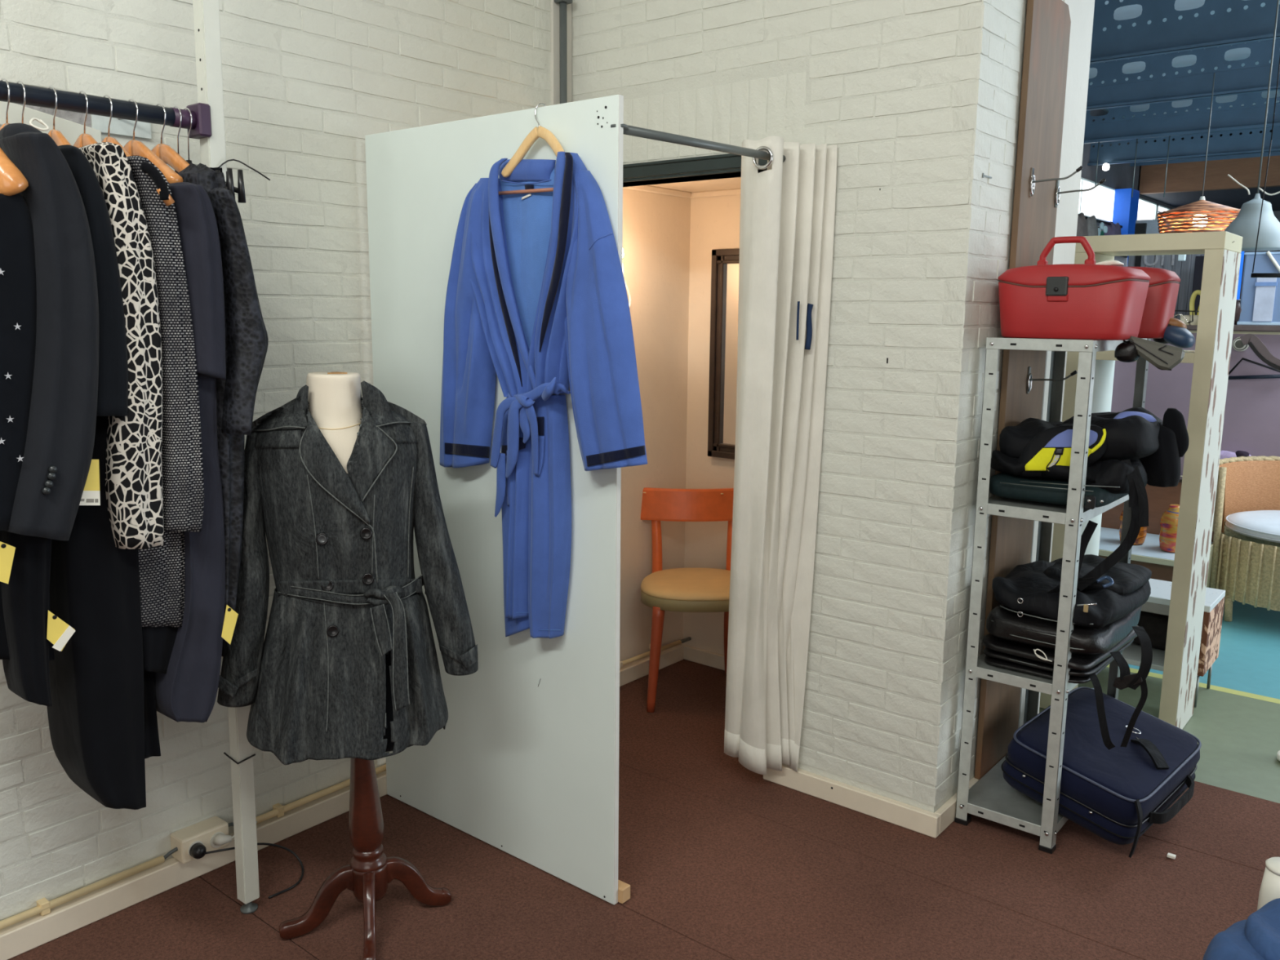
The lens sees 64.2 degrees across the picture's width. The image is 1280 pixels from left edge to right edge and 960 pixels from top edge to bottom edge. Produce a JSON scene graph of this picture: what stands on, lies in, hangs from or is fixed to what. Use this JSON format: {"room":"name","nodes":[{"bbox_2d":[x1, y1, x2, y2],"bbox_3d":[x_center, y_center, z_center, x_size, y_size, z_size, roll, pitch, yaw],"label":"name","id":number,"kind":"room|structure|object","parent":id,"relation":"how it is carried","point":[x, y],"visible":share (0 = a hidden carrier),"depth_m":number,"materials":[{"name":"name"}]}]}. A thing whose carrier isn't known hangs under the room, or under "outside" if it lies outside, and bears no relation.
{"room":"thrift clothing store","nodes":[
{"label":"thrift clothing store","id":0,"kind":"room"},
{"bbox_2d":[0,530,54,706],"bbox_3d":[-1.253,0.179,1.941,0.364,0.470,0.175,8,12,38],"label":"trousers","id":1,"kind":"object","parent":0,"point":[26,652],"visible":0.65,"depth_m":1.86,"materials":[{"name":"fabric"}]},
{"bbox_2d":[46,610,75,651],"bbox_3d":[-1.077,0.279,1.897,0.003,0.084,0.050,8,12,38],"label":"price card","id":2,"kind":"object","parent":1,"relation":"attached to","point":[56,626],"depth_m":1.89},
{"bbox_2d":[0,0,690,920],"bbox_3d":[-1.438,-0.480,2.310,0.191,3.157,5.040,8,12,38],"label":"wall","id":3,"kind":"structure","parent":0,"point":[305,82],"depth_m":2.77,"materials":[{"name":"brick"}]},
{"bbox_2d":[0,101,102,146],"bbox_3d":[-1.316,-0.781,2.241,0.021,0.104,0.261,8,12,38],"label":"trim","id":4,"kind":"structure","parent":3,"relation":"attached to","point":[70,124],"depth_m":2.26,"materials":[{"name":"white paint"}]},
{"bbox_2d":[90,114,151,139],"bbox_3d":[-1.187,-0.829,2.357,0.060,0.057,0.135,8,12,38],"label":"wall bracket","id":5,"kind":"object","parent":3,"relation":"attached to","point":[119,126],"visible":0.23,"depth_m":2.37,"materials":[{"name":"metal"}]},
{"bbox_2d":[0,764,386,929],"bbox_3d":[-1.515,1.034,2.314,0.030,0.030,2.580,8,12,38],"label":"cable conduit","id":6,"kind":"object","parent":3,"relation":"attached to","point":[43,907],"visible":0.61,"depth_m":2.56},
{"bbox_2d":[0,770,386,959],"bbox_3d":[-1.605,1.102,2.209,0.037,0.066,4.290,8,12,38],"label":"baseboard","id":7,"kind":"structure","parent":3,"relation":"attached to","point":[17,939],"depth_m":2.60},
{"bbox_2d":[164,816,235,863],"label":"wall socket","id":8,"kind":"object","parent":3,"relation":"attached to","point":[200,840],"depth_m":2.67,"materials":[{"name":"beige plastic"}]},
{"bbox_2d":[550,0,571,105],"bbox_3d":[-0.274,-0.676,3.571,0.013,3.150,0.090,8,12,38],"label":"trim","id":9,"kind":"structure","parent":3,"relation":"attached to","point":[554,7],"depth_m":3.43,"materials":[{"name":"paint"}]},
{"bbox_2d":[554,0,572,103],"bbox_3d":[-0.263,-0.705,3.532,0.045,3.080,0.050,8,12,38],"label":"pipe","id":10,"kind":"object","parent":3,"relation":"attached to","point":[562,3],"visible":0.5,"depth_m":3.40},
{"bbox_2d":[619,644,684,686],"bbox_3d":[-0.013,0.785,4.197,0.020,0.066,0.622,8,12,38],"label":"baseboard","id":11,"kind":"structure","parent":3,"relation":"attached to","point":[631,673],"depth_m":4.23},
{"bbox_2d":[622,185,691,198],"bbox_3d":[0.005,-1.113,3.882,0.015,0.023,0.625,8,12,38],"label":"trim","id":12,"kind":"structure","parent":3,"relation":"attached to","point":[644,188],"depth_m":3.97,"materials":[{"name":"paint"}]},
{"bbox_2d":[8,659,1279,959],"bbox_3d":[0.566,1.279,1.660,7.700,0.060,6.145,8,12,38],"label":"floor","id":13,"kind":"structure","parent":0,"point":[719,860],"depth_m":2.71,"materials":[{"name":"red carpet"}]},
{"bbox_2d":[0,0,270,914],"bbox_3d":[-1.580,-0.148,1.547,0.130,2.750,2.211,8,12,38],"label":"clothes rack","id":14,"kind":"object","parent":13,"relation":"on","point":[207,115],"visible":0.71,"depth_m":2.21,"materials":[{"name":"metal"}]},
{"bbox_2d":[0,78,10,129],"bbox_3d":[-1.199,-0.660,1.934,0.400,0.194,0.028,8,12,38],"label":"wooden hanger","id":15,"kind":"object","parent":14,"relation":"hanging from","point":[2,126],"visible":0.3,"depth_m":1.92,"materials":[{"name":"silver metal"}]},
{"bbox_2d":[0,123,98,540],"bbox_3d":[-1.188,-0.273,1.924,0.476,0.731,0.230,8,12,38],"label":"blazer","id":16,"kind":"object","parent":15,"relation":"hanging from","point":[57,458],"visible":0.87,"depth_m":1.78,"materials":[{"name":"fabric"}]},
{"bbox_2d":[79,459,100,505],"bbox_3d":[-1.020,0.006,1.873,0.002,0.089,0.057,8,12,38],"label":"price card","id":17,"kind":"object","parent":16,"relation":"hanging from","point":[91,495],"visible":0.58,"depth_m":1.88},
{"bbox_2d":[0,147,28,195],"bbox_3d":[-1.076,-0.523,1.712,0.084,0.119,0.056,-3,10,-22],"label":"hanger","id":18,"kind":"object","parent":14,"relation":"hanging from","point":[12,181],"visible":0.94,"depth_m":1.70,"materials":[{"name":"brown wood"}]},
{"bbox_2d":[0,193,36,530],"bbox_3d":[-1.212,-0.223,1.833,0.360,0.600,0.164,8,12,38],"label":"blouse","id":19,"kind":"object","parent":18,"relation":"hanging from","point":[18,287],"visible":0.87,"depth_m":1.74,"materials":[{"name":"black fabric"}]},
{"bbox_2d":[0,541,15,583],"bbox_3d":[-1.103,0.144,1.770,0.002,0.077,0.041,8,12,38],"label":"price card","id":20,"kind":"object","parent":19,"relation":"hanging from","point":[6,551],"visible":1,"depth_m":1.77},
{"bbox_2d":[16,80,25,123],"bbox_3d":[-1.182,-0.669,1.954,0.320,0.183,0.028,8,12,38],"label":"wooden hanger","id":21,"kind":"object","parent":14,"relation":"hanging from","point":[17,82],"visible":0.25,"depth_m":1.94,"materials":[{"name":"silver metal"}]},
{"bbox_2d":[57,144,128,416],"bbox_3d":[-1.142,-0.272,2.025,0.434,0.739,0.140,8,12,38],"label":"jacket","id":22,"kind":"object","parent":21,"relation":"hanging from","point":[113,381],"visible":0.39,"depth_m":1.88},
{"bbox_2d":[47,85,71,146],"bbox_3d":[-1.146,-0.676,1.996,0.260,0.183,0.028,8,12,38],"label":"wooden hanger","id":23,"kind":"object","parent":14,"relation":"hanging from","point":[58,137],"visible":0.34,"depth_m":1.98,"materials":[{"name":"orange wood"}]},
{"bbox_2d":[46,416,160,809],"bbox_3d":[-1.126,0.019,2.055,0.279,1.314,0.176,8,12,38],"label":"dress","id":24,"kind":"object","parent":23,"relation":"hanging from","point":[103,719],"visible":0.5,"depth_m":2.01,"materials":[{"name":"fabric"}]},
{"bbox_2d":[78,142,164,549],"bbox_3d":[-1.026,-0.254,1.992,0.202,0.763,0.118,8,12,38],"label":"patterned garment","id":25,"kind":"object","parent":23,"relation":"hanging from","point":[134,491],"visible":0.65,"depth_m":1.94,"materials":[{"name":"fabric"}]},
{"bbox_2d":[101,94,130,156],"bbox_3d":[-1.081,-0.688,2.076,0.280,0.183,0.028,8,12,38],"label":"wooden hanger","id":26,"kind":"object","parent":14,"relation":"hanging from","point":[108,139],"visible":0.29,"depth_m":2.06,"materials":[{"name":"orange wood"}]},
{"bbox_2d":[126,155,204,626],"bbox_3d":[-1.049,-0.165,2.103,0.395,0.939,0.132,8,12,38],"label":"coat","id":27,"kind":"object","parent":26,"relation":"hanging from","point":[162,568],"visible":0.48,"depth_m":2.02,"materials":[{"name":"black fabric"}]},
{"bbox_2d":[142,626,178,673],"bbox_3d":[-1.067,0.250,2.198,0.258,0.294,0.134,8,12,38],"label":"skirt","id":28,"kind":"object","parent":27,"relation":"hanging from","point":[158,642],"visible":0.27,"depth_m":2.10,"materials":[{"name":"black fabric"}]},
{"bbox_2d":[123,98,182,183],"bbox_3d":[-1.049,-0.694,2.115,0.310,0.183,0.028,7,12,35],"label":"wooden hanger","id":29,"kind":"object","parent":14,"relation":"hanging from","point":[134,148],"visible":0.48,"depth_m":2.08,"materials":[{"name":"orange wood"}]},
{"bbox_2d":[153,181,226,722],"bbox_3d":[-1.016,-0.054,2.151,0.369,1.131,0.152,7,12,34],"label":"coat","id":30,"kind":"object","parent":29,"relation":"hanging from","point":[188,690],"visible":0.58,"depth_m":2.12,"materials":[{"name":"fabric"}]},
{"bbox_2d":[151,102,189,173],"bbox_3d":[-1.012,-0.696,2.160,0.340,0.194,0.028,7,12,36],"label":"wooden hanger","id":31,"kind":"object","parent":14,"relation":"hanging from","point":[166,153],"visible":0.44,"depth_m":2.13,"materials":[{"name":"orange wood"}]},
{"bbox_2d":[177,163,268,614],"bbox_3d":[-0.911,-0.188,2.199,0.276,0.950,0.122,8,12,38],"label":"coat","id":32,"kind":"object","parent":31,"relation":"hanging from","point":[246,340],"visible":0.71,"depth_m":2.11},
{"bbox_2d":[221,604,238,644],"bbox_3d":[-0.859,0.302,2.136,0.002,0.087,0.040,8,12,38],"label":"price card","id":33,"kind":"object","parent":32,"relation":"hanging from","point":[231,616],"visible":1,"depth_m":2.13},
{"bbox_2d":[186,102,212,139],"bbox_3d":[-0.957,-0.778,2.213,0.058,0.068,0.028,8,12,38],"label":"socket","id":34,"kind":"object","parent":14,"relation":"attached to","point":[202,113],"depth_m":2.19,"materials":[{"name":"plastic"}]},
{"bbox_2d":[182,107,245,203],"bbox_3d":[-0.952,-0.692,2.186,0.366,0.209,0.020,8,12,38],"label":"hanger","id":35,"kind":"object","parent":14,"relation":"hanging from","point":[240,190],"visible":0.42,"depth_m":2.09,"materials":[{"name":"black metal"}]},
{"bbox_2d":[278,371,451,959],"bbox_3d":[-0.674,0.423,2.413,0.309,1.353,0.330,5,10,24],"label":"mannequin","id":36,"kind":"object","parent":13,"relation":"on","point":[334,397],"visible":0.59,"depth_m":2.45,"materials":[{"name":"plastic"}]},
{"bbox_2d":[217,381,478,764],"bbox_3d":[-0.677,0.201,2.367,0.587,0.866,0.300,-1,10,-10],"label":"coat","id":37,"kind":"object","parent":36,"relation":"on","point":[346,664],"visible":0.98,"depth_m":2.28,"materials":[{"name":"black fabric"}]},
{"bbox_2d":[364,94,630,904],"bbox_3d":[-0.397,0.058,2.738,0.945,1.969,0.051,8,12,38],"label":"partition panel","id":38,"kind":"object","parent":13,"relation":"on","point":[524,762],"visible":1,"depth_m":2.72,"materials":[{"name":"paint"}]},
{"bbox_2d":[498,102,564,195],"bbox_3d":[-0.242,-0.790,2.428,0.232,0.212,0.067,8,12,38],"label":"wooden hanger","id":39,"kind":"object","parent":38,"relation":"hanging from","point":[540,131],"visible":0.86,"depth_m":2.42,"materials":[{"name":"brown wood"}]},
{"bbox_2d":[440,151,647,638],"bbox_3d":[-0.276,-0.170,2.516,0.713,1.216,0.114,9,13,41],"label":"bathrobe","id":40,"kind":"object","parent":39,"relation":"hanging from","point":[536,297],"visible":1,"depth_m":2.47,"materials":[{"name":"blue fabric"}]},
{"bbox_2d":[610,124,785,162],"bbox_3d":[0.214,-0.855,2.625,0.044,0.038,0.873,8,12,38],"label":"curtain rod","id":41,"kind":"object","parent":38,"relation":"attached to","point":[628,130],"visible":0.76,"depth_m":2.51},
{"bbox_2d":[640,487,733,712],"bbox_3d":[0.228,0.455,4.000,0.470,0.793,0.444,0,10,-3],"label":"chair","id":42,"kind":"object","parent":13,"relation":"on","point":[675,589],"visible":0.72,"depth_m":4.03,"materials":[{"name":"paint"}]},
{"bbox_2d":[954,337,1151,853],"bbox_3d":[1.245,0.294,3.066,0.287,1.433,0.608,8,12,38],"label":"metal shelving","id":43,"kind":"object","parent":13,"relation":"on","point":[991,797],"visible":0.65,"depth_m":2.86,"materials":[{"name":"metal"}]},
{"bbox_2d":[984,649,1124,683],"bbox_3d":[1.255,0.511,3.062,0.300,0.021,0.500,8,12,38],"label":"leather folder","id":44,"kind":"object","parent":43,"relation":"on","point":[991,660],"visible":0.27,"depth_m":2.88,"materials":[{"name":"leather"}]},
{"bbox_2d":[983,639,1133,676],"bbox_3d":[1.255,0.469,3.045,0.318,0.066,0.522,8,12,38],"label":"leather folder","id":45,"kind":"object","parent":44,"relation":"on","point":[1031,663],"visible":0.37,"depth_m":2.88,"materials":[{"name":"leather"}]},
{"bbox_2d":[982,625,1137,671],"bbox_3d":[1.263,0.462,3.045,0.320,0.038,0.520,9,13,42],"label":"bag","id":46,"kind":"object","parent":45,"relation":"on","point":[1082,662],"visible":0.41,"depth_m":2.88,"materials":[{"name":"black leather"}]},
{"bbox_2d":[986,598,1142,654],"bbox_3d":[1.259,0.377,3.016,0.342,0.146,0.507,8,12,38],"label":"briefcase","id":47,"kind":"object","parent":46,"relation":"on","point":[1002,623],"visible":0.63,"depth_m":2.84,"materials":[{"name":"black leather"}]},
{"bbox_2d":[991,554,1152,750],"bbox_3d":[1.307,0.470,2.986,0.481,0.481,0.548,8,12,38],"label":"shoulder bag","id":48,"kind":"object","parent":47,"relation":"on","point":[1124,588],"visible":0.81,"depth_m":2.84,"materials":[{"name":"black fabric"}]},
{"bbox_2d":[989,471,1140,591],"bbox_3d":[1.256,0.131,2.967,0.390,0.319,0.478,8,12,38],"label":"laptop bag","id":49,"kind":"object","parent":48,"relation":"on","point":[1002,484],"visible":0.5,"depth_m":2.83,"materials":[{"name":"fabric"}]},
{"bbox_2d":[991,417,1148,527],"bbox_3d":[1.287,-0.045,2.965,0.451,0.256,0.547,8,12,38],"label":"bag","id":50,"kind":"object","parent":49,"relation":"on","point":[1114,476],"visible":0.57,"depth_m":2.77,"materials":[{"name":"fabric"}]},
{"bbox_2d":[1017,407,1162,476],"bbox_3d":[1.310,-0.113,2.908,0.323,0.188,0.473,8,12,38],"label":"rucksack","id":51,"kind":"object","parent":50,"relation":"on","point":[1131,433],"visible":0.77,"depth_m":2.76,"materials":[{"name":"black fabric"}]},
{"bbox_2d":[1140,408,1189,487],"bbox_3d":[1.447,-0.096,2.872,0.140,0.220,0.164,1,10,4],"label":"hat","id":52,"kind":"object","parent":50,"relation":"on","point":[1162,467],"visible":0.75,"depth_m":2.80,"materials":[{"name":"fabric"}]},
{"bbox_2d":[997,235,1150,340],"bbox_3d":[1.175,-0.522,2.776,0.362,0.272,0.255,8,12,38],"label":"case","id":53,"kind":"object","parent":43,"relation":"on","point":[1087,300],"visible":0.99,"depth_m":2.68,"materials":[{"name":"plastic"}]},
{"bbox_2d":[1114,336,1185,370],"bbox_3d":[1.343,-0.335,2.692,0.165,0.087,0.072,4,10,22],"label":"shoe","id":54,"kind":"object","parent":43,"relation":"on","point":[1162,356],"visible":1,"depth_m":2.66,"materials":[{"name":"grey leather"}]},
{"bbox_2d":[1128,266,1180,338],"bbox_3d":[1.414,-0.518,2.976,0.270,0.201,0.218,7,11,33],"label":"case","id":55,"kind":"object","parent":43,"relation":"on","point":[1160,304],"visible":0.38,"depth_m":2.85,"materials":[{"name":"plastic"}]},
{"bbox_2d":[1152,317,1195,348],"bbox_3d":[1.515,-0.420,2.895,0.112,0.089,0.099,9,13,41],"label":"boot","id":56,"kind":"object","parent":55,"relation":"on","point":[1176,334],"visible":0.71,"depth_m":2.86,"materials":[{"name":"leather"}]},
{"bbox_2d":[1000,686,1201,859],"bbox_3d":[1.401,0.866,3.050,0.521,0.305,0.469,-8,13,-43],"label":"suitcase","id":57,"kind":"object","parent":13,"relation":"on","point":[1116,794],"visible":0.96,"depth_m":2.94,"materials":[{"name":"blue fabric"}]},
{"bbox_2d":[1039,231,1242,728],"bbox_3d":[1.817,0.009,3.772,0.512,1.772,0.310,8,12,38],"label":"cube shelf","id":58,"kind":"object","parent":13,"relation":"on","point":[1221,250],"visible":0.52,"depth_m":3.57,"materials":[{"name":"beige wood"}]},
{"bbox_2d":[1121,578,1225,706],"bbox_3d":[1.838,0.603,4.352,1.078,0.410,0.300,8,12,38],"label":"bench","id":59,"kind":"object","parent":13,"relation":"on","point":[1157,603],"visible":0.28,"depth_m":4.01,"materials":[{"name":"paint"}]},
{"bbox_2d":[1133,610,1168,650],"bbox_3d":[2.161,0.624,4.193,0.303,0.147,0.101,8,12,38],"label":"box","id":60,"kind":"object","parent":59,"relation":"on","point":[1156,626],"visible":0.25,"depth_m":4.18,"materials":[{"name":"black fabric"}]},
{"bbox_2d":[1121,641,1197,675],"bbox_3d":[1.838,0.679,4.365,1.034,0.020,0.298,8,12,38],"label":"shelf","id":61,"kind":"object","parent":59,"relation":"attached to","point":[1131,654],"depth_m":4.12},
{"bbox_3d":[1.242,1.076,1.720,0.410,0.335,0.460,8,12,38],"label":"stool","id":62,"kind":"object","parent":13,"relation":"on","visible":0},
{"bbox_2d":[1202,897,1279,959],"bbox_3d":[1.076,0.831,1.679,0.263,0.159,0.351,8,12,38],"label":"jeans","id":63,"kind":"object","parent":62,"relation":"on","point":[1257,937],"visible":1,"depth_m":1.71,"materials":[{"name":"blue fabric"}]},
{"bbox_2d":[1257,857,1279,910],"bbox_3d":[1.187,0.791,1.889,0.072,0.168,0.072,8,12,38],"label":"canister","id":64,"kind":"object","parent":62,"relation":"on","point":[1269,890],"visible":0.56,"depth_m":1.88,"materials":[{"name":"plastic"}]},
{"bbox_2d":[649,177,741,192],"bbox_3d":[0.528,-1.076,3.467,1.350,0.052,0.640,8,12,38],"label":"ceiling","id":65,"kind":"structure","parent":0,"point":[728,183],"depth_m":3.89,"materials":[{"name":"paint"}]},
{"bbox_2d":[683,195,740,654],"bbox_3d":[0.714,-0.720,3.892,1.510,3.150,0.160,8,12,38],"label":"wall","id":66,"kind":"structure","parent":0,"point":[714,220],"depth_m":4.23,"materials":[{"name":"paint"}]},
{"bbox_2d":[682,644,724,670],"bbox_3d":[0.693,0.821,4.039,1.320,0.062,0.018,8,12,38],"label":"baseboard","id":67,"kind":"structure","parent":66,"relation":"attached to","point":[692,654],"depth_m":4.36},
{"bbox_2d":[707,248,739,459],"bbox_3d":[0.597,-0.466,3.904,0.790,0.833,0.032,8,12,38],"label":"framed mirror","id":68,"kind":"object","parent":66,"relation":"attached to","point":[723,346],"visible":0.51,"depth_m":4.11,"materials":[{"name":"brown wood"}]},
{"bbox_2d":[721,263,738,444],"bbox_3d":[0.602,-0.467,3.910,0.690,0.733,0.008,8,12,38],"label":"mirror glass","id":69,"kind":"object","parent":68,"relation":"on","point":[730,272],"depth_m":4.09,"materials":[{"name":"white"}]},
{"bbox_2d":[571,0,998,813],"bbox_3d":[0.336,-0.611,3.195,1.440,3.157,0.133,8,12,38],"label":"wall","id":70,"kind":"structure","parent":0,"point":[892,84],"depth_m":2.94,"materials":[{"name":"brick"}]},
{"bbox_2d":[622,153,767,186],"bbox_3d":[0.140,-1.002,3.301,0.910,0.055,0.122,8,12,38],"label":"trim","id":71,"kind":"structure","parent":70,"relation":"attached to","point":[731,162],"depth_m":3.24,"materials":[{"name":"black metal"}]},
{"bbox_2d":[724,135,837,774],"bbox_3d":[0.366,-0.012,3.037,0.277,1.903,0.243,8,12,38],"label":"curtain","id":72,"kind":"object","parent":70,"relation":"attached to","point":[788,208],"visible":0.99,"depth_m":2.99,"materials":[{"name":"fabric"}]},
{"bbox_2d":[763,764,940,838],"bbox_3d":[0.634,0.970,3.132,0.588,0.066,0.025,8,12,38],"label":"baseboard","id":73,"kind":"structure","parent":70,"relation":"attached to","point":[910,817],"depth_m":3.09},
{"bbox_2d":[933,0,1094,806],"bbox_3d":[1.111,-0.587,3.098,0.122,3.157,0.909,8,12,38],"label":"wall","id":74,"kind":"structure","parent":0,"point":[1008,25],"depth_m":2.88,"materials":[{"name":"brick"}]},
{"bbox_2d":[933,776,978,834],"bbox_3d":[1.148,0.945,3.312,0.021,0.066,0.906,8,12,38],"label":"baseboard","id":75,"kind":"structure","parent":74,"relation":"attached to","point":[947,811],"depth_m":3.01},
{"bbox_2d":[974,0,1071,779],"bbox_3d":[1.166,-0.239,3.114,0.018,2.334,0.330,8,12,38],"label":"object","id":76,"kind":"structure","parent":74,"relation":"attached to","point":[1048,22],"depth_m":3.03,"materials":[{"name":"brown wood"}]},
{"bbox_2d":[1080,109,1176,230],"bbox_3d":[3.752,-1.896,9.734,0.100,3.600,12.890,8,12,38],"label":"wall","id":77,"kind":"structure","parent":0,"point":[1120,175],"depth_m":11.19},
{"bbox_2d":[1078,177,1115,222],"bbox_3d":[4.731,-2.937,10.713,0.050,0.370,2.700,8,12,38],"label":"window","id":78,"kind":"structure","parent":77,"relation":"in","point":[1099,202],"depth_m":10.92,"materials":[{"name":"white"}]},
{"bbox_2d":[1112,188,1139,266],"bbox_3d":[5.408,-1.813,11.582,0.170,2.860,0.340,8,12,38],"label":"trim","id":79,"kind":"structure","parent":77,"relation":"attached to","point":[1125,206],"depth_m":11.26,"materials":[{"name":"blue paint"}]},
{"bbox_2d":[1137,197,1157,220],"bbox_3d":[6.026,-3.187,12.283,0.050,0.370,1.300,8,12,38],"label":"window","id":80,"kind":"structure","parent":77,"relation":"in","point":[1147,210],"depth_m":12.49,"materials":[{"name":"white"}]},
{"bbox_2d":[1083,91,1279,143],"bbox_3d":[5.980,-2.935,7.484,7.920,0.443,0.110,8,12,38],"label":"trim","id":81,"kind":"structure","parent":77,"relation":"attached to","point":[1237,117],"depth_m":8.61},
{"bbox_2d":[1086,38,1279,111],"bbox_3d":[4.996,-2.747,6.289,7.920,0.440,0.110,8,12,38],"label":"ceiling beam","id":82,"kind":"structure","parent":77,"relation":"attached to","point":[1251,77],"depth_m":7.20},
{"bbox_2d":[1087,102,1279,165],"bbox_3d":[6.921,-3.119,8.625,7.920,0.440,0.110,8,12,38],"label":"trim","id":83,"kind":"structure","parent":77,"relation":"attached to","point":[1246,143],"depth_m":9.91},
{"bbox_2d":[1089,0,1279,64],"bbox_3d":[4.049,-2.564,5.140,7.920,0.440,0.110,8,12,38],"label":"ceiling beam","id":84,"kind":"structure","parent":77,"relation":"attached to","point":[1256,23],"depth_m":5.90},
{"bbox_2d":[1129,151,1279,166],"bbox_3d":[7.775,-3.324,9.912,7.600,0.443,0.110,8,12,38],"label":"trim","id":85,"kind":"structure","parent":77,"relation":"attached to","point":[1272,153],"depth_m":11.17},
{"bbox_2d":[1138,155,1279,194],"bbox_3d":[8.457,-3.215,9.961,6.580,0.420,0.120,8,12,38],"label":"trim","id":86,"kind":"structure","parent":77,"relation":"attached to","point":[1180,176],"depth_m":11.51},
{"bbox_2d":[1088,0,1279,141],"bbox_3d":[6.814,-3.573,8.667,7.800,0.080,15.250,8,12,38],"label":"ceiling","id":87,"kind":"structure","parent":0,"point":[1131,11],"depth_m":8.64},
{"bbox_2d":[1106,664,1279,703],"bbox_3d":[2.522,0.902,4.035,7.700,0.058,0.055,8,12,38],"label":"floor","id":88,"kind":"structure","parent":0,"point":[1132,670],"depth_m":4.13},
{"bbox_2d":[1111,324,1279,475],"bbox_3d":[3.760,-0.067,5.325,7.200,1.448,0.200,8,12,38],"label":"wall","id":89,"kind":"structure","parent":0,"point":[1251,420],"depth_m":5.61,"materials":[{"name":"purple paint"}]},
{"bbox_2d":[1128,253,1204,319],"bbox_3d":[3.060,-1.155,5.927,0.430,0.483,0.035,8,12,38],"label":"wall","id":90,"kind":"structure","parent":89,"relation":"on","point":[1184,270],"depth_m":5.88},
{"bbox_2d":[1177,254,1204,323],"bbox_3d":[3.112,-1.076,5.748,0.175,0.387,0.058,5,10,23],"label":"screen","id":91,"kind":"object","parent":89,"relation":"on","point":[1198,267],"visible":0.45,"depth_m":5.72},
{"bbox_2d":[1232,336,1248,351],"bbox_3d":[3.260,-0.738,5.539,0.080,0.079,0.040,8,12,38],"label":"hook","id":92,"kind":"object","parent":89,"relation":"attached to","point":[1237,344],"visible":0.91,"depth_m":5.53,"materials":[{"name":"plastic"}]},
{"bbox_2d":[1240,333,1279,370],"bbox_3d":[3.321,-0.677,5.427,0.240,0.197,0.021,8,12,38],"label":"leather bag","id":93,"kind":"object","parent":92,"relation":"hanging from","point":[1253,341],"visible":1,"depth_m":5.43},
{"bbox_2d":[1236,250,1279,325],"bbox_3d":[3.426,-1.021,5.439,0.368,0.387,0.184,8,12,38],"label":"plastic storage box","id":94,"kind":"object","parent":89,"relation":"on","point":[1260,303],"visible":0.95,"depth_m":5.43,"materials":[{"name":"blue"}]},
{"bbox_2d":[1156,72,1240,233],"bbox_3d":[3.605,-2.006,6.502,0.506,1.119,0.506,-2,10,-17],"label":"pendant lamp","id":95,"kind":"object","parent":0,"point":[1220,215],"visible":0.44,"depth_m":6.42,"materials":[{"name":"orange wicker"}]},
{"bbox_2d":[1128,600,1279,699],"bbox_3d":[7.085,0.022,9.570,7.700,0.057,14.400,8,12,38],"label":"floor","id":96,"kind":"structure","parent":0,"point":[1248,660],"depth_m":4.59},
{"bbox_2d":[1134,219,1173,234],"bbox_3d":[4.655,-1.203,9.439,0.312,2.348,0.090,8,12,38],"label":"crate","id":97,"kind":"object","parent":96,"relation":"on","point":[1144,226],"visible":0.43,"depth_m":9.27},
{"bbox_2d":[1098,476,1213,587],"bbox_3d":[2.318,0.317,5.288,1.094,0.675,0.650,8,12,38],"label":"sideboard","id":98,"kind":"object","parent":96,"relation":"on","point":[1149,555],"visible":0.04,"depth_m":5.20,"materials":[{"name":"beige laminate"}]},
{"bbox_2d":[1098,527,1213,560],"bbox_3d":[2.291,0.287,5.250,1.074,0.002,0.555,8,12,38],"label":"shelf","id":99,"kind":"object","parent":98,"relation":"attached to","point":[1109,540],"depth_m":5.01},
{"bbox_2d":[1098,542,1213,566],"bbox_3d":[2.293,0.301,5.254,1.094,0.027,0.570,8,12,38],"label":"shelf","id":100,"kind":"object","parent":98,"relation":"attached to","point":[1151,554],"depth_m":4.88,"materials":[{"name":"beige laminate"}]},
{"bbox_2d":[1159,504,1179,553],"bbox_3d":[2.570,0.232,4.904,0.132,0.225,0.132,8,12,38],"label":"vase","id":101,"kind":"object","parent":98,"relation":"on","point":[1169,519],"visible":0.59,"depth_m":4.87,"materials":[{"name":"ceramic"}]},
{"bbox_2d":[1208,455,1279,622],"bbox_3d":[3.304,0.318,5.048,0.819,0.773,0.916,-8,13,-43],"label":"wicker chair","id":102,"kind":"object","parent":96,"relation":"on","point":[1247,568],"visible":0.73,"depth_m":5.06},
{"bbox_2d":[1225,510,1279,542],"bbox_3d":[3.296,0.233,5.024,0.718,0.082,0.718,8,12,38],"label":"seat cushion","id":103,"kind":"object","parent":102,"relation":"on","point":[1264,525],"visible":1,"depth_m":5.00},
{"bbox_2d":[1139,186,1279,211],"bbox_3d":[9.859,-3.452,12.489,7.600,0.080,5.580,8,12,38],"label":"ceiling","id":104,"kind":"structure","parent":0,"point":[1235,198],"depth_m":12.29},
{"bbox_2d":[1250,57,1279,277],"bbox_3d":[2.436,-1.439,3.769,0.181,1.358,0.017,8,12,38],"label":"bar","id":105,"kind":"object","parent":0,"point":[1274,274],"visible":1,"depth_m":3.88,"materials":[{"name":"black metal"}]},
{"bbox_3d":[3.133,-2.386,4.029,7.920,0.443,0.110,8,12,38],"label":"trim","id":106,"kind":"structure","parent":0,"visible":0},
{"bbox_2d":[1224,0,1279,251],"bbox_3d":[2.667,-1.602,4.336,0.259,1.218,0.259,8,12,38],"label":"pendant lamp","id":107,"kind":"object","parent":106,"relation":"hanging from","point":[1246,224],"visible":0.88,"depth_m":4.34,"materials":[{"name":"white metal"}]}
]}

